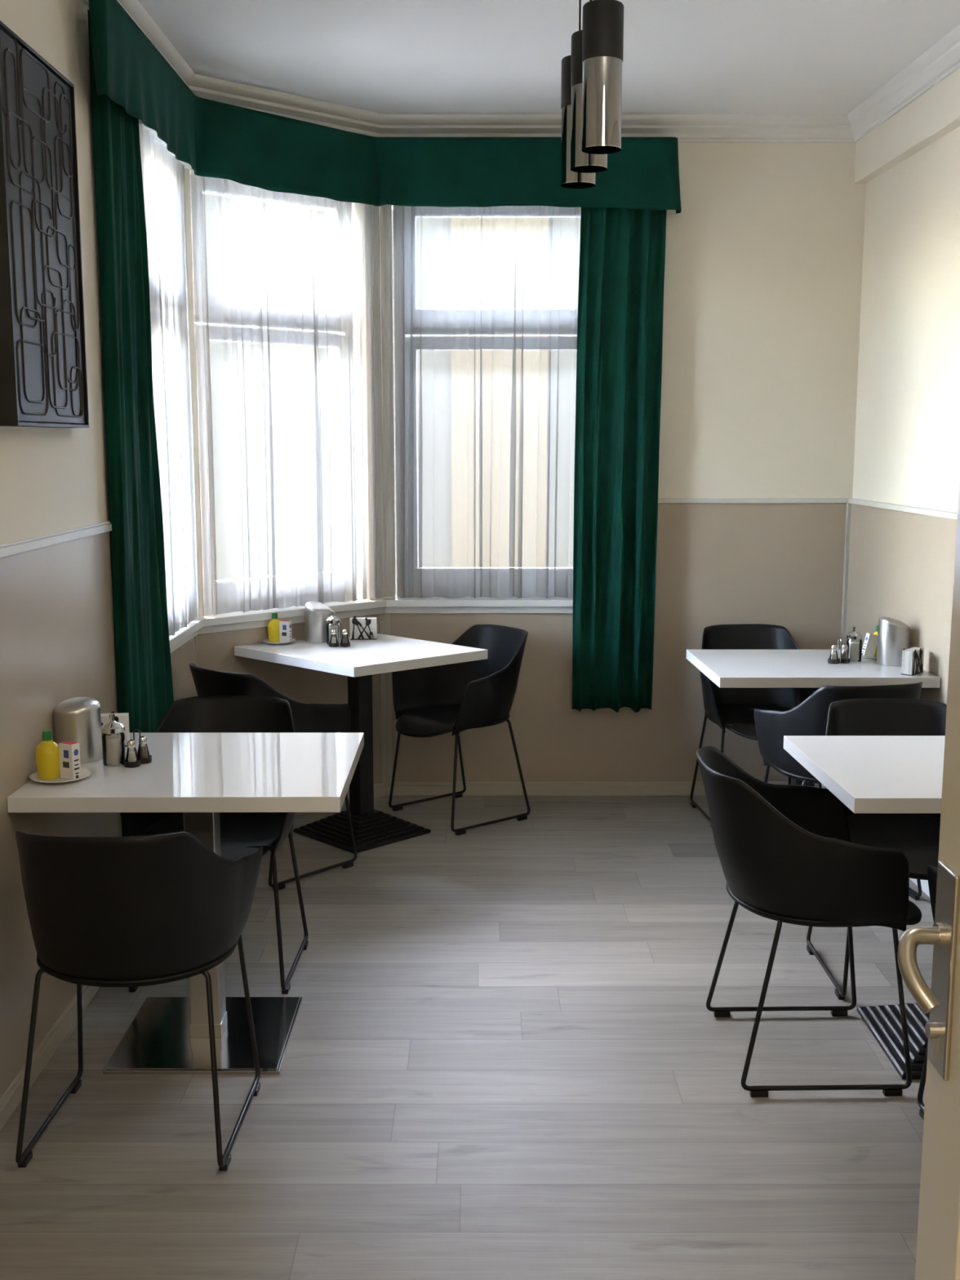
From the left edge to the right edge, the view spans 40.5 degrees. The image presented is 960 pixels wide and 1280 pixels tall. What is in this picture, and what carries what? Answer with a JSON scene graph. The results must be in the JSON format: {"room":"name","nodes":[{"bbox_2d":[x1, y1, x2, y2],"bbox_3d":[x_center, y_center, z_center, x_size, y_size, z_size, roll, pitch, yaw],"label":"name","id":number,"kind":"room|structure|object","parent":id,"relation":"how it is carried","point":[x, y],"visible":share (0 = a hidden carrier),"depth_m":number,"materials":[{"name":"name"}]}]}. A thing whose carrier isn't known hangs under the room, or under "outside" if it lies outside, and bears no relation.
{"room":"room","nodes":[
{"label":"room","id":0,"kind":"room"},
{"bbox_2d":[0,0,196,1097],"bbox_3d":[-1.252,-0.306,2.834,0.247,2.926,4.696,0,9,0],"label":"wall","id":1,"kind":"structure","parent":0,"point":[57,637],"depth_m":3.43,"materials":[{"name":"paint"}]},
{"bbox_2d":[0,20,89,427],"bbox_3d":[-1.110,-0.994,3.264,0.050,0.907,0.565,0,9,0],"label":"wall art","id":2,"kind":"object","parent":1,"relation":"attached to","point":[43,374],"visible":1,"depth_m":3.22,"materials":[{"name":"black paint"}]},
{"bbox_2d":[0,985,100,1130],"bbox_3d":[-1.127,1.108,3.059,0.020,0.062,4.472,0,9,0],"label":"baseboard","id":3,"kind":"structure","parent":1,"relation":"attached to","point":[11,1099],"depth_m":3.34,"materials":[{"name":"beige laminate"}]},
{"bbox_2d":[0,520,111,558],"bbox_3d":[-1.127,-0.105,2.382,0.017,0.028,3.500,0,9,0],"label":"trim","id":4,"kind":"structure","parent":1,"relation":"attached to","point":[38,542],"depth_m":3.40,"materials":[{"name":"white"}]},
{"bbox_2d":[87,9,173,836],"bbox_3d":[-1.080,-0.629,4.156,0.075,2.456,0.525,1,9,6],"label":"drape","id":5,"kind":"object","parent":1,"relation":"hanging from","point":[144,687],"visible":0.81,"depth_m":4.01,"materials":[{"name":"green fabric"}]},
{"bbox_2d":[168,619,203,653],"bbox_3d":[-1.177,0.009,4.732,0.175,0.062,0.793,0,9,0],"label":"trim","id":6,"kind":"structure","parent":1,"relation":"attached to","point":[184,634],"depth_m":4.85,"materials":[{"name":"white"}]},
{"bbox_2d":[82,0,856,142],"bbox_3d":[-0.675,-1.828,3.413,2.153,0.094,5.796,5,10,27],"label":"crown molding","id":7,"kind":"structure","parent":1,"relation":"attached to","point":[687,128],"depth_m":5.39,"materials":[{"name":"white paint"}]},
{"bbox_2d":[184,168,382,790],"bbox_3d":[-0.866,-0.707,5.450,1.154,2.926,0.247,-8,12,-42],"label":"wall","id":8,"kind":"structure","parent":0,"point":[215,650],"depth_m":5.34,"materials":[{"name":"paint"}]},
{"bbox_2d":[138,119,195,359],"bbox_3d":[-0.473,-0.971,5.218,2.174,1.733,0.868,-8,12,-42],"label":"window","id":9,"kind":"structure","parent":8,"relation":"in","point":[190,175],"depth_m":4.81,"materials":[{"name":"white plastic"}]},
{"bbox_2d":[138,123,199,635],"bbox_3d":[-1.101,-0.868,4.597,0.048,1.698,0.730,0,9,0],"label":"sheer curtain","id":10,"kind":"object","parent":9,"relation":"hanging from","point":[162,174],"visible":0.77,"depth_m":4.62,"materials":[{"name":"white fabric"}]},
{"bbox_2d":[191,168,384,616],"bbox_3d":[-0.757,-0.976,5.302,0.891,1.698,0.046,-8,12,-41],"label":"sheer curtain","id":11,"kind":"object","parent":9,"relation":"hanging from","point":[286,286],"visible":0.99,"depth_m":5.28,"materials":[{"name":"white fabric"}]},
{"bbox_2d":[380,204,581,598],"bbox_3d":[0.060,-1.023,5.607,0.960,1.698,0.045,0,9,0],"label":"sheer curtain","id":12,"kind":"object","parent":9,"relation":"hanging from","point":[479,305],"visible":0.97,"depth_m":5.61,"materials":[{"name":"white fabric"}]},
{"bbox_2d":[572,207,666,712],"bbox_3d":[0.594,-0.799,5.594,0.376,2.256,0.066,0,9,-2],"label":"drape","id":13,"kind":"object","parent":9,"relation":"hanging from","point":[622,251],"visible":0.98,"depth_m":5.60,"materials":[{"name":"green fabric"}]},
{"bbox_2d":[194,635,198,696],"bbox_3d":[-1.127,0.346,5.200,0.017,0.810,0.020,0,9,0],"label":"trim","id":14,"kind":"structure","parent":8,"relation":"attached to","point":[195,637],"depth_m":5.15,"materials":[{"name":"beige paint"}]},
{"bbox_2d":[195,599,386,634],"bbox_3d":[-0.811,-0.108,5.491,0.948,0.062,0.175,-8,12,-42],"label":"trim","id":15,"kind":"structure","parent":8,"relation":"attached to","point":[237,620],"depth_m":5.37,"materials":[{"name":"white"}]},
{"bbox_2d":[294,782,386,816],"bbox_3d":[-0.776,0.721,5.581,0.957,0.062,0.020,-8,12,-42],"label":"baseboard","id":16,"kind":"structure","parent":8,"relation":"attached to","point":[380,788],"depth_m":5.85,"materials":[{"name":"beige wood"}]},
{"bbox_2d":[88,0,681,213],"bbox_3d":[-0.426,-1.844,4.851,2.708,0.290,1.006,-8,12,-43],"label":"valance","id":17,"kind":"object","parent":8,"relation":"attached to","point":[267,151],"visible":0.95,"depth_m":5.27,"materials":[{"name":"green fabric"}]},
{"bbox_2d":[378,613,392,783],"bbox_3d":[-0.426,0.249,5.830,0.055,0.810,0.022,-3,9,-19],"label":"trim","id":18,"kind":"structure","parent":8,"relation":"attached to","point":[384,620],"depth_m":5.84,"materials":[{"name":"beige paint"}]},
{"bbox_2d":[326,622,340,644],"bbox_3d":[-0.600,-0.030,5.322,0.058,0.092,0.058,0,9,0],"label":"glass jar","id":19,"kind":"object","parent":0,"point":[329,628],"depth_m":5.31,"materials":[{"name":"clear glass"}]},
{"bbox_2d":[0,795,933,1279],"bbox_3d":[0.350,1.373,1.931,3.500,0.120,8.600,0,9,0],"label":"floor","id":20,"kind":"structure","parent":0,"point":[506,1058],"depth_m":3.18,"materials":[{"name":"grey wood"}]},
{"bbox_2d":[15,830,262,1170],"bbox_3d":[-0.784,0.750,2.993,0.546,0.791,0.575,0,9,2],"label":"armchair","id":21,"kind":"object","parent":20,"relation":"on","point":[135,911],"visible":1,"depth_m":2.76,"materials":[{"name":"black plastic"}]},
{"bbox_2d":[7,732,364,1074],"bbox_3d":[-0.731,0.693,3.498,0.793,0.750,0.696,0,9,0],"label":"dining table","id":22,"kind":"object","parent":20,"relation":"on","point":[199,775],"visible":0.86,"depth_m":3.39,"materials":[{"name":"white laminate"}]},
{"bbox_2d":[29,768,90,782],"bbox_3d":[-1.052,0.343,3.260,0.146,0.012,0.146,0,9,0],"label":"saucer","id":23,"kind":"object","parent":22,"relation":"on","point":[84,772],"visible":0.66,"depth_m":3.23,"materials":[{"name":"white ceramic"}]},
{"bbox_2d":[35,729,60,779],"bbox_3d":[-1.078,0.285,3.246,0.060,0.120,0.060,0,9,0],"label":"juice bottle","id":24,"kind":"object","parent":23,"relation":"on","point":[47,753],"visible":1,"depth_m":3.23,"materials":[{"name":"yellow plastic"}]},
{"bbox_2d":[58,741,80,779],"bbox_3d":[-1.025,0.300,3.249,0.043,0.089,0.028,4,10,25],"label":"box","id":25,"kind":"object","parent":23,"relation":"on","point":[69,751],"visible":1,"depth_m":3.24,"materials":[{"name":"white cardboard"}]},
{"bbox_2d":[62,750,79,778],"bbox_3d":[-1.021,0.309,3.241,0.038,0.073,0.017,0,9,0],"label":"print","id":26,"kind":"object","parent":25,"relation":"attached to","point":[70,757],"depth_m":3.24,"materials":[{"name":"grey paper"}]},
{"bbox_2d":[53,697,102,764],"bbox_3d":[-1.071,0.235,3.461,0.122,0.165,0.122,-3,9,-20],"label":"napkin dispenser","id":27,"kind":"object","parent":22,"relation":"on","point":[77,719],"visible":0.91,"depth_m":3.41,"materials":[{"name":"silver metal"}]},
{"bbox_2d":[101,713,125,766],"bbox_3d":[-0.960,0.260,3.404,0.060,0.134,0.060,0,9,0],"label":"sugar pourer","id":28,"kind":"object","parent":22,"relation":"on","point":[113,751],"visible":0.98,"depth_m":3.39,"materials":[{"name":"clear glass"}]},
{"bbox_2d":[102,732,125,766],"bbox_3d":[-0.960,0.280,3.407,0.058,0.092,0.058,0,9,0],"label":"glass jar","id":29,"kind":"object","parent":28,"relation":"attached to","point":[113,751],"depth_m":3.39,"materials":[{"name":"glass"}]},
{"bbox_2d":[101,711,127,746],"bbox_3d":[-1.035,0.247,3.614,0.110,0.095,0.045,-1,9,-8],"label":"napkin holder","id":30,"kind":"object","parent":22,"relation":"on","point":[113,712],"visible":0.12,"depth_m":3.59,"materials":[{"name":"black paint"}]},
{"bbox_2d":[101,712,129,745],"bbox_3d":[-1.035,0.248,3.614,0.112,0.085,0.036,-1,9,-8],"label":"napkin stack","id":31,"kind":"object","parent":30,"relation":"in","point":[123,717],"visible":0.28,"depth_m":3.60,"materials":[{"name":"white paper"}]},
{"bbox_2d":[123,728,151,768],"bbox_3d":[-0.898,0.279,3.407,0.043,0.094,0.088,4,10,25],"label":"stand","id":32,"kind":"object","parent":22,"relation":"on","point":[145,760],"visible":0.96,"depth_m":3.40,"materials":[{"name":"black paint"}]},
{"bbox_2d":[125,739,138,761],"bbox_3d":[-0.907,0.292,3.388,0.033,0.066,0.033,0,9,0],"label":"salt shaker","id":33,"kind":"object","parent":32,"relation":"on","point":[131,756],"visible":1,"depth_m":3.38,"materials":[{"name":"clear glass"}]},
{"bbox_2d":[123,754,151,768],"bbox_3d":[-0.898,0.318,3.413,0.043,0.016,0.088,4,10,25],"label":"tray","id":34,"kind":"object","parent":32,"relation":"attached to","point":[145,760],"depth_m":3.38,"materials":[{"name":"black paint"}]},
{"bbox_2d":[137,736,150,758],"bbox_3d":[-0.888,0.286,3.428,0.033,0.066,0.033,0,9,0],"label":"pepper shaker","id":35,"kind":"object","parent":32,"relation":"on","point":[144,750],"visible":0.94,"depth_m":3.42,"materials":[{"name":"clear glass"}]},
{"bbox_2d":[120,695,308,994],"bbox_3d":[-0.785,0.609,3.908,0.546,0.791,0.575,0,9,2],"label":"armchair","id":36,"kind":"object","parent":20,"relation":"on","point":[242,833],"visible":0.34,"depth_m":4.03,"materials":[{"name":"black plastic"}]},
{"bbox_2d":[188,662,356,890],"bbox_3d":[-0.775,0.462,4.870,0.546,0.791,0.575,8,12,42],"label":"armchair","id":37,"kind":"object","parent":20,"relation":"on","point":[312,717],"visible":0.21,"depth_m":4.65,"materials":[{"name":"black plastic"}]},
{"bbox_2d":[234,633,487,853],"bbox_3d":[-0.486,0.410,5.290,0.820,0.766,0.638,8,12,42],"label":"dining table","id":38,"kind":"object","parent":20,"relation":"on","point":[372,828],"visible":0.97,"depth_m":5.21,"materials":[{"name":"white laminate"}]},
{"bbox_2d":[262,638,295,644],"bbox_3d":[-0.826,0.007,5.348,0.134,0.012,0.134,0,9,0],"label":"saucer","id":39,"kind":"object","parent":38,"relation":"on","point":[267,641],"visible":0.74,"depth_m":5.31,"materials":[{"name":"white ceramic"}]},
{"bbox_2d":[267,612,279,642],"bbox_3d":[-0.843,-0.053,5.344,0.060,0.120,0.060,0,9,0],"label":"juice bottle","id":40,"kind":"object","parent":39,"relation":"on","point":[273,624],"visible":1,"depth_m":5.32,"materials":[{"name":"yellow plastic"}]},
{"bbox_2d":[279,620,291,642],"bbox_3d":[-0.797,-0.035,5.328,0.043,0.089,0.029,2,9,15],"label":"box","id":41,"kind":"object","parent":39,"relation":"on","point":[285,626],"visible":1,"depth_m":5.32,"materials":[{"name":"white cardboard"}]},
{"bbox_2d":[281,625,291,641],"bbox_3d":[-0.792,-0.026,5.323,0.036,0.073,0.020,0,9,0],"label":"print","id":42,"kind":"object","parent":41,"relation":"attached to","point":[286,629],"depth_m":5.32,"materials":[{"name":"grey"}]},
{"bbox_2d":[304,601,333,643],"bbox_3d":[-0.668,-0.077,5.396,0.116,0.163,0.116,5,10,30],"label":"pitcher","id":43,"kind":"object","parent":38,"relation":"on","point":[316,613],"visible":0.9,"depth_m":5.35,"materials":[{"name":"silver metal"}]},
{"bbox_2d":[325,611,340,644],"bbox_3d":[-0.600,-0.050,5.319,0.060,0.134,0.060,0,9,0],"label":"sugar pourer","id":44,"kind":"object","parent":38,"relation":"on","point":[332,620],"visible":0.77,"depth_m":5.30,"materials":[{"name":"clear glass"}]},
{"bbox_2d":[328,623,350,647],"bbox_3d":[-0.569,-0.021,5.258,0.088,0.094,0.043,-1,9,-5],"label":"stand","id":45,"kind":"object","parent":38,"relation":"on","point":[331,645],"visible":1,"depth_m":5.25,"materials":[{"name":"black paint"}]},
{"bbox_2d":[329,629,337,643],"bbox_3d":[-0.591,-0.011,5.257,0.033,0.066,0.033,0,9,0],"label":"salt shaker","id":46,"kind":"object","parent":45,"relation":"on","point":[333,640],"visible":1,"depth_m":5.25,"materials":[{"name":"clear glass"}]},
{"bbox_2d":[328,641,350,647],"bbox_3d":[-0.569,0.018,5.263,0.088,0.016,0.043,-1,9,-5],"label":"tray","id":47,"kind":"object","parent":45,"relation":"attached to","point":[331,645],"depth_m":5.25,"materials":[{"name":"black paint"}]},
{"bbox_2d":[341,629,349,643],"bbox_3d":[-0.547,-0.012,5.261,0.033,0.066,0.033,0,9,0],"label":"pepper shaker","id":48,"kind":"object","parent":45,"relation":"on","point":[344,639],"visible":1,"depth_m":5.25,"materials":[{"name":"clear glass"}]},
{"bbox_2d":[350,616,377,639],"bbox_3d":[-0.489,-0.051,5.455,0.110,0.095,0.045,0,9,-2],"label":"napkin holder","id":49,"kind":"object","parent":38,"relation":"on","point":[354,620],"visible":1,"depth_m":5.43,"materials":[{"name":"black paint"}]},
{"bbox_2d":[349,617,377,639],"bbox_3d":[-0.489,-0.050,5.455,0.112,0.085,0.036,0,9,-2],"label":"napkin stack","id":50,"kind":"object","parent":49,"relation":"in","point":[373,625],"visible":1,"depth_m":5.44,"materials":[{"name":"white paper"}]},
{"bbox_2d":[388,624,530,835],"bbox_3d":[-0.089,0.361,5.527,0.575,0.791,0.546,-7,11,-38],"label":"armchair","id":51,"kind":"object","parent":20,"relation":"on","point":[456,698],"visible":0.95,"depth_m":5.59,"materials":[{"name":"black plastic"}]},
{"bbox_2d":[689,623,822,827],"bbox_3d":[1.177,0.363,5.513,0.546,0.791,0.575,-1,9,-6],"label":"armchair","id":52,"kind":"object","parent":20,"relation":"on","point":[732,709],"visible":0.48,"depth_m":5.68,"materials":[{"name":"black plastic"}]},
{"bbox_2d":[696,746,921,1097],"bbox_3d":[0.844,0.694,3.356,0.575,0.791,0.547,0,9,-1],"label":"armchair","id":53,"kind":"object","parent":20,"relation":"on","point":[787,854],"visible":1,"depth_m":3.15,"materials":[{"name":"black plastic"}]},
{"bbox_2d":[686,649,940,786],"bbox_3d":[1.246,0.457,5.035,0.812,0.750,0.635,0,9,0],"label":"dining table","id":54,"kind":"object","parent":20,"relation":"on","point":[806,671],"visible":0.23,"depth_m":4.82,"materials":[{"name":"white laminate"}]},
{"bbox_2d":[827,638,849,663],"bbox_3d":[1.372,0.041,4.963,0.088,0.094,0.043,-2,9,-15],"label":"stand","id":55,"kind":"object","parent":54,"relation":"on","point":[839,660],"visible":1,"depth_m":4.96,"materials":[{"name":"black paint"}]},
{"bbox_2d":[829,644,838,659],"bbox_3d":[1.350,0.051,4.959,0.033,0.066,0.033,0,9,0],"label":"salt shaker","id":56,"kind":"object","parent":55,"relation":"on","point":[833,655],"visible":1,"depth_m":4.95,"materials":[{"name":"clear glass"}]},
{"bbox_2d":[827,657,849,663],"bbox_3d":[1.372,0.079,4.969,0.088,0.016,0.043,-2,9,-15],"label":"tray","id":57,"kind":"object","parent":55,"relation":"on","point":[840,660],"depth_m":4.95,"materials":[{"name":"black paint"}]},
{"bbox_2d":[840,644,848,659],"bbox_3d":[1.394,0.049,4.971,0.033,0.066,0.033,0,9,0],"label":"pepper shaker","id":58,"kind":"object","parent":55,"relation":"on","point":[844,655],"visible":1,"depth_m":4.96,"materials":[{"name":"clear glass"}]},
{"bbox_2d":[846,626,862,662],"bbox_3d":[1.440,0.015,5.000,0.060,0.134,0.060,0,9,0],"label":"sugar pourer","id":59,"kind":"object","parent":54,"relation":"on","point":[854,649],"visible":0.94,"depth_m":4.98,"materials":[{"name":"clear glass"}]},
{"bbox_2d":[846,639,862,662],"bbox_3d":[1.440,0.035,5.003,0.058,0.092,0.058,0,9,0],"label":"glass jar","id":60,"kind":"object","parent":59,"relation":"on","point":[855,648],"depth_m":4.98,"materials":[{"name":"clear glass"}]},
{"bbox_2d":[862,655,876,658],"bbox_3d":[1.535,0.063,5.088,0.134,0.012,0.134,0,9,0],"label":"saucer","id":61,"kind":"object","parent":54,"relation":"on","point":[863,656],"visible":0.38,"depth_m":5.04,"materials":[{"name":"white ceramic"}]},
{"bbox_2d":[862,632,878,657],"bbox_3d":[1.522,0.021,5.074,0.062,0.096,0.028,-2,9,-10],"label":"box","id":62,"kind":"object","parent":61,"relation":"on","point":[870,643],"visible":0.97,"depth_m":5.06,"materials":[{"name":"white cardboard"}]},
{"bbox_2d":[873,625,878,656],"bbox_3d":[1.560,0.002,5.089,0.060,0.120,0.060,0,9,0],"label":"juice bottle","id":63,"kind":"object","parent":61,"relation":"on","point":[876,633],"visible":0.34,"depth_m":5.07,"materials":[{"name":"yellow"}]},
{"bbox_2d":[876,617,911,666],"bbox_3d":[1.572,0.002,4.932,0.120,0.179,0.120,0,9,0],"label":"waste bin","id":64,"kind":"object","parent":54,"relation":"on","point":[894,635],"visible":0.91,"depth_m":4.88,"materials":[{"name":"silver metal"}]},
{"bbox_2d":[901,646,923,675],"bbox_3d":[1.579,0.074,4.741,0.045,0.095,0.110,7,11,39],"label":"napkin holder","id":65,"kind":"object","parent":54,"relation":"on","point":[915,655],"visible":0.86,"depth_m":4.72,"materials":[{"name":"black paint"}]},
{"bbox_2d":[901,647,924,675],"bbox_3d":[1.578,0.075,4.741,0.036,0.085,0.112,7,11,39],"label":"napkin stack","id":66,"kind":"object","parent":65,"relation":"in","point":[908,658],"visible":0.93,"depth_m":4.71,"materials":[{"name":"white paper"}]},
{"bbox_2d":[754,681,922,900],"bbox_3d":[1.275,0.499,4.628,0.547,0.791,0.575,-2,9,-11],"label":"armchair","id":67,"kind":"object","parent":20,"relation":"on","point":[809,717],"visible":0.34,"depth_m":4.45,"materials":[{"name":"black plastic"}]},
{"bbox_2d":[783,735,945,1079],"bbox_3d":[1.286,0.696,3.475,0.822,0.750,0.662,0,9,0],"label":"dining table","id":68,"kind":"object","parent":20,"relation":"on","point":[868,774],"visible":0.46,"depth_m":3.41,"materials":[{"name":"white laminate"}]},
{"bbox_2d":[806,697,946,999],"bbox_3d":[1.264,0.616,3.864,0.546,0.791,0.575,0,9,0],"label":"armchair","id":69,"kind":"object","parent":20,"relation":"on","point":[917,835],"visible":0.32,"depth_m":4.02,"materials":[{"name":"black plastic"}]},
{"bbox_2d":[917,864,937,1119],"bbox_3d":[1.300,0.766,2.884,0.546,0.791,0.575,-1,9,-7],"label":"armchair","id":70,"kind":"object","parent":20,"relation":"on","point":[932,870],"visible":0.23,"depth_m":3.00,"materials":[{"name":"black plastic"}]},
{"bbox_2d":[137,0,959,114],"bbox_3d":[0.350,-1.652,1.466,3.500,0.150,8.600,0,9,0],"label":"ceiling","id":71,"kind":"structure","parent":0,"point":[380,56],"depth_m":4.49,"materials":[{"name":"white paint"}]},
{"bbox_2d":[378,142,866,781],"bbox_3d":[0.738,-0.761,5.803,2.523,2.926,0.247,0,9,0],"label":"wall","id":72,"kind":"structure","parent":0,"point":[763,265],"depth_m":5.69,"materials":[{"name":"paint"}]},
{"bbox_2d":[385,596,573,613],"bbox_3d":[0.100,-0.158,5.821,1.040,0.062,0.175,0,9,0],"label":"window sill","id":73,"kind":"structure","parent":72,"relation":"attached to","point":[413,604],"depth_m":5.76,"materials":[{"name":"white"}]},
{"bbox_2d":[386,781,818,795],"bbox_3d":[0.586,0.673,5.897,2.031,0.062,0.020,0,9,0],"label":"baseboard","id":74,"kind":"structure","parent":72,"relation":"attached to","point":[400,788],"depth_m":5.89,"materials":[{"name":"beige laminate"}]},
{"bbox_2d":[657,497,848,502],"bbox_3d":[1.103,-0.611,5.700,1.045,0.022,0.016,0,9,0],"label":"trim","id":75,"kind":"structure","parent":72,"relation":"attached to","point":[660,500],"depth_m":5.69,"materials":[{"name":"white paint"}]},
{"bbox_2d":[844,126,959,704],"bbox_3d":[1.812,-0.347,3.101,0.377,2.926,5.235,0,9,0],"label":"wall","id":76,"kind":"structure","parent":0,"point":[901,564],"depth_m":4.97,"materials":[{"name":"paint"}]},
{"bbox_2d":[840,502,851,645],"bbox_3d":[1.623,0.024,5.795,0.029,1.266,0.025,0,9,0],"label":"trim","id":77,"kind":"structure","parent":76,"relation":"attached to","point":[848,505],"depth_m":5.74,"materials":[{"name":"beige paint"}]},
{"bbox_2d":[821,783,929,897],"bbox_3d":[1.659,1.053,3.376,0.095,0.075,5.119,0,9,-2],"label":"baseboard","id":78,"kind":"structure","parent":76,"relation":"attached to","point":[924,883],"depth_m":4.63,"materials":[{"name":"white"}]},
{"bbox_2d":[848,497,957,519],"bbox_3d":[1.696,-0.225,3.180,0.022,0.022,5.118,0,9,-2],"label":"trim","id":79,"kind":"structure","parent":76,"relation":"attached to","point":[951,515],"depth_m":4.99,"materials":[{"name":"white paint"}]},
{"bbox_2d":[848,24,959,142],"bbox_3d":[1.625,-1.756,2.945,0.064,0.094,5.117,0,9,-2],"label":"crown molding","id":80,"kind":"structure","parent":76,"relation":"attached to","point":[942,59],"depth_m":4.76,"materials":[{"name":"white paint"}]},
{"bbox_2d":[854,67,959,183],"bbox_3d":[1.684,-1.674,2.959,0.060,0.259,5.121,0,9,-2],"label":"beam","id":81,"kind":"structure","parent":76,"relation":"attached to","point":[935,113],"depth_m":4.84,"materials":[{"name":"paint"}]},
{"bbox_3d":[0.300,0.041,0.573,3.400,2.926,0.120,0,9,0],"label":"wall","id":82,"kind":"structure","parent":0,"visible":0},
{"bbox_2d":[897,474,959,1279],"bbox_3d":[0.536,0.383,1.131,0.103,2.044,0.880,0,9,0],"label":"door","id":83,"kind":"structure","parent":82,"relation":"in","point":[938,1241],"depth_m":1.51,"materials":[{"name":"beige paint"}]},
{"bbox_3d":[0.290,-1.850,3.333,0.070,0.025,0.850,0,9,0],"label":"ceiling canopy","id":84,"kind":"object","parent":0,"visible":0},
{"bbox_2d":[560,0,595,188],"bbox_3d":[0.276,-1.579,3.612,0.100,0.606,0.100,0,9,0],"label":"pendant lamp","id":85,"kind":"object","parent":84,"relation":"hanging from","point":[570,179],"visible":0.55,"depth_m":3.61,"materials":[{"name":"metal"}]},
{"bbox_2d":[570,0,607,173],"bbox_3d":[0.288,-1.546,3.395,0.100,0.606,0.100,0,9,0],"label":"pendant lamp","id":86,"kind":"object","parent":84,"relation":"hanging from","point":[581,162],"visible":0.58,"depth_m":3.39,"materials":[{"name":"metal"}]},
{"bbox_2d":[581,0,623,154],"bbox_3d":[0.300,-1.511,3.168,0.100,0.606,0.100,0,9,0],"label":"pendant lamp","id":87,"kind":"object","parent":84,"relation":"hanging from","point":[602,31],"visible":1,"depth_m":3.15,"materials":[{"name":"metal"}]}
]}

